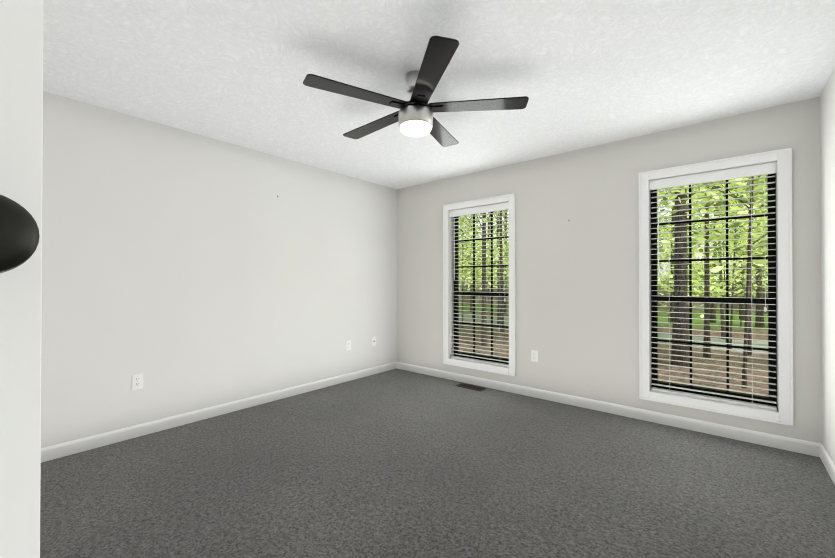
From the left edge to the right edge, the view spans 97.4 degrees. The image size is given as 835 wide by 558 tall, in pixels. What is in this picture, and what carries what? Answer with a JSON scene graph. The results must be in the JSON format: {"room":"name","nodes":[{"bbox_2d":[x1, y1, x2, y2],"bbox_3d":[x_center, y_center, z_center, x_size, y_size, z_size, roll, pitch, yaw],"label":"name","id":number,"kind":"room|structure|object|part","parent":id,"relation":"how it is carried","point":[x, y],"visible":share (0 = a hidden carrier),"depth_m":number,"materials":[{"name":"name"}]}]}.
{"room":"empty bedroom","nodes":[
{"label":"empty bedroom","id":0,"kind":"room"},
{"bbox_2d":[41,91,395,447],"bbox_3d":[-1.727,-0.013,3.396,0.120,2.440,4.650,0,0,40],"label":"wall","id":1,"kind":"structure","parent":0,"point":[183,271],"depth_m":3.08,"materials":[{"name":"white paint"}]},
{"bbox_2d":[132,373,142,389],"bbox_3d":[-2.137,0.783,2.802,0.009,0.117,0.072,0,0,40],"label":"electrical outlet","id":2,"kind":"object","parent":1,"relation":"attached to","point":[137,381],"visible":1,"depth_m":2.80,"materials":[{"name":"white plastic"}]},
{"bbox_2d":[41,362,396,462],"bbox_3d":[-1.689,1.161,3.331,0.013,0.090,4.370,0,0,40],"label":"baseboard","id":3,"kind":"structure","parent":1,"relation":"attached to","point":[52,452],"depth_m":3.06,"materials":[{"name":"white wood"}]},
{"bbox_2d":[346,340,350,350],"bbox_3d":[-0.819,0.793,4.372,0.009,0.117,0.072,0,0,40],"label":"electrical outlet","id":4,"kind":"object","parent":1,"relation":"attached to","point":[348,345],"visible":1,"depth_m":4.37,"materials":[{"name":"white plastic"}]},
{"bbox_2d":[372,336,375,345],"bbox_3d":[-0.552,0.795,4.684,0.017,0.117,0.072,0,0,40],"label":"outlet","id":5,"kind":"object","parent":1,"relation":"attached to","point":[374,341],"visible":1,"depth_m":4.68,"materials":[{"name":"white plastic"}]},
{"bbox_2d":[40,368,834,557],"bbox_3d":[-0.172,1.249,2.083,4.180,0.100,4.650,0,0,40],"label":"floor","id":6,"kind":"structure","parent":0,"point":[396,463],"depth_m":2.12,"materials":[{"name":"carpet"}]},
{"bbox_2d":[455,383,486,390],"bbox_3d":[0.596,1.208,4.102,0.330,0.006,0.130,0,0,40],"label":"floor air vent","id":7,"kind":"object","parent":6,"relation":"on","point":[468,386],"visible":1,"depth_m":4.09,"materials":[{"name":"brown metal"}]},
{"bbox_2d":[43,0,834,189],"bbox_3d":[-0.172,-1.291,2.099,4.180,0.100,4.650,0,0,40],"label":"ceiling","id":8,"kind":"structure","parent":0,"point":[581,74],"depth_m":2.15,"materials":[{"name":"white paint"}]},
{"bbox_2d":[303,36,528,146],"bbox_3d":[-0.040,-1.068,2.275,1.246,0.341,1.291,0,0,40],"label":"ceiling fan","id":9,"kind":"object","parent":8,"relation":"hanging from","point":[413,117],"visible":1,"depth_m":2.15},
{"bbox_2d":[396,96,821,443],"bbox_3d":[1.272,-0.011,3.810,3.940,2.440,0.160,0,0,40],"label":"wall","id":10,"kind":"structure","parent":0,"point":[577,301],"depth_m":3.40,"materials":[{"name":"white paint"}]},
{"bbox_2d":[443,193,515,375],"bbox_3d":[0.722,0.062,4.244,0.936,1.936,0.181,0,0,40],"label":"window","id":11,"kind":"structure","parent":10,"relation":"in","point":[448,326],"depth_m":4.33,"materials":[{"name":"white wood"}]},
{"bbox_2d":[449,202,508,366],"bbox_3d":[0.712,0.062,4.232,0.788,1.788,0.072,0,0,40],"label":"window blinds","id":12,"kind":"object","parent":11,"relation":"attached to","point":[481,209],"visible":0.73,"depth_m":4.21,"materials":[{"name":"plastic"}]},
{"bbox_3d":[0.762,0.062,4.292,0.792,1.792,0.056,0,0,40],"label":"left window sash","id":13,"kind":"part","parent":11,"relation":"part of","materials":[{"name":"glass"}]},
{"bbox_2d":[531,350,537,361],"bbox_3d":[1.198,0.789,3.757,0.072,0.117,0.009,0,0,40],"label":"electrical outlet","id":14,"kind":"object","parent":10,"relation":"attached to","point":[534,355],"visible":1,"depth_m":3.75,"materials":[{"name":"white plastic"}]},
{"bbox_2d":[397,362,808,454],"bbox_3d":[1.212,1.164,3.740,3.870,0.090,0.013,0,0,40],"label":"baseboard","id":15,"kind":"structure","parent":10,"relation":"attached to","point":[756,437],"depth_m":3.16,"materials":[{"name":"white wood"}]},
{"bbox_2d":[639,148,793,425],"bbox_3d":[2.308,0.054,2.913,0.926,1.936,0.181,0,0,40],"label":"window","id":16,"kind":"structure","parent":10,"relation":"in","point":[783,413],"depth_m":2.80,"materials":[{"name":"white wood"}]},
{"bbox_2d":[649,162,776,410],"bbox_3d":[2.298,0.054,2.901,0.778,1.788,0.072,0,0,40],"label":"window blinds","id":17,"kind":"object","parent":16,"relation":"attached to","point":[738,172],"visible":0.94,"depth_m":2.87,"materials":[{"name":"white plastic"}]},
{"bbox_3d":[2.348,0.054,2.961,0.782,1.792,0.056,0,0,40],"label":"right window sash","id":18,"kind":"part","parent":16,"relation":"part of","materials":[{"name":"glass"}]},
{"bbox_2d":[820,67,834,464],"bbox_3d":[1.383,-0.029,0.785,0.120,2.440,4.650,0,0,40],"label":"wall","id":19,"kind":"structure","parent":0,"point":[827,153],"depth_m":2.31,"materials":[{"name":"white paint"}]},
{"bbox_2d":[809,441,834,484],"bbox_3d":[1.309,1.146,0.814,0.040,0.090,4.370,0,0,40],"label":"baseboard","id":20,"kind":"structure","parent":19,"relation":"attached to","point":[815,449],"depth_m":2.38,"materials":[{"name":"white wood"}]},
{"bbox_3d":[-1.628,-0.032,0.356,3.940,2.440,0.120,0,0,40],"label":"wall","id":21,"kind":"structure","parent":0,"visible":0},
{"bbox_2d":[0,0,42,557],"bbox_3d":[-0.708,0.160,0.181,0.314,2.030,0.739,0,0,40],"label":"door","id":22,"kind":"structure","parent":21,"relation":"in","point":[21,88],"depth_m":0.48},
{"label":"outside","id":23,"kind":"structure","parent":0,"visible":0},
{"bbox_2d":[459,304,767,396],"bbox_3d":[7.635,2.167,18.328,85.000,0.758,29.400,0,0,40],"label":"terrain","id":24,"kind":"structure","parent":23,"point":[698,320],"depth_m":10.81,"materials":[{"name":"brown soil"}]},
{"bbox_2d":[460,175,767,387],"bbox_3d":[7.146,-6.534,19.509,26.540,18.499,24.469,0,0,40],"label":"trunks","id":25,"kind":"object","parent":24,"relation":"on","point":[679,276],"depth_m":9.47,"materials":[{"name":"brown plant"}]},
{"bbox_2d":[459,175,767,317],"bbox_3d":[6.879,-7.550,19.135,28.375,17.831,27.011,0,0,40],"label":"tree","id":26,"kind":"object","parent":25,"relation":"attached to","point":[717,268],"depth_m":11.74,"materials":[{"name":"green plant"}]},
{"bbox_2d":[459,191,767,313],"bbox_3d":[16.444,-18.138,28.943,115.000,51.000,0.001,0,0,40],"label":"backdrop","id":27,"kind":"structure","parent":23,"point":[488,299],"depth_m":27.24,"materials":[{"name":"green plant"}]}
]}

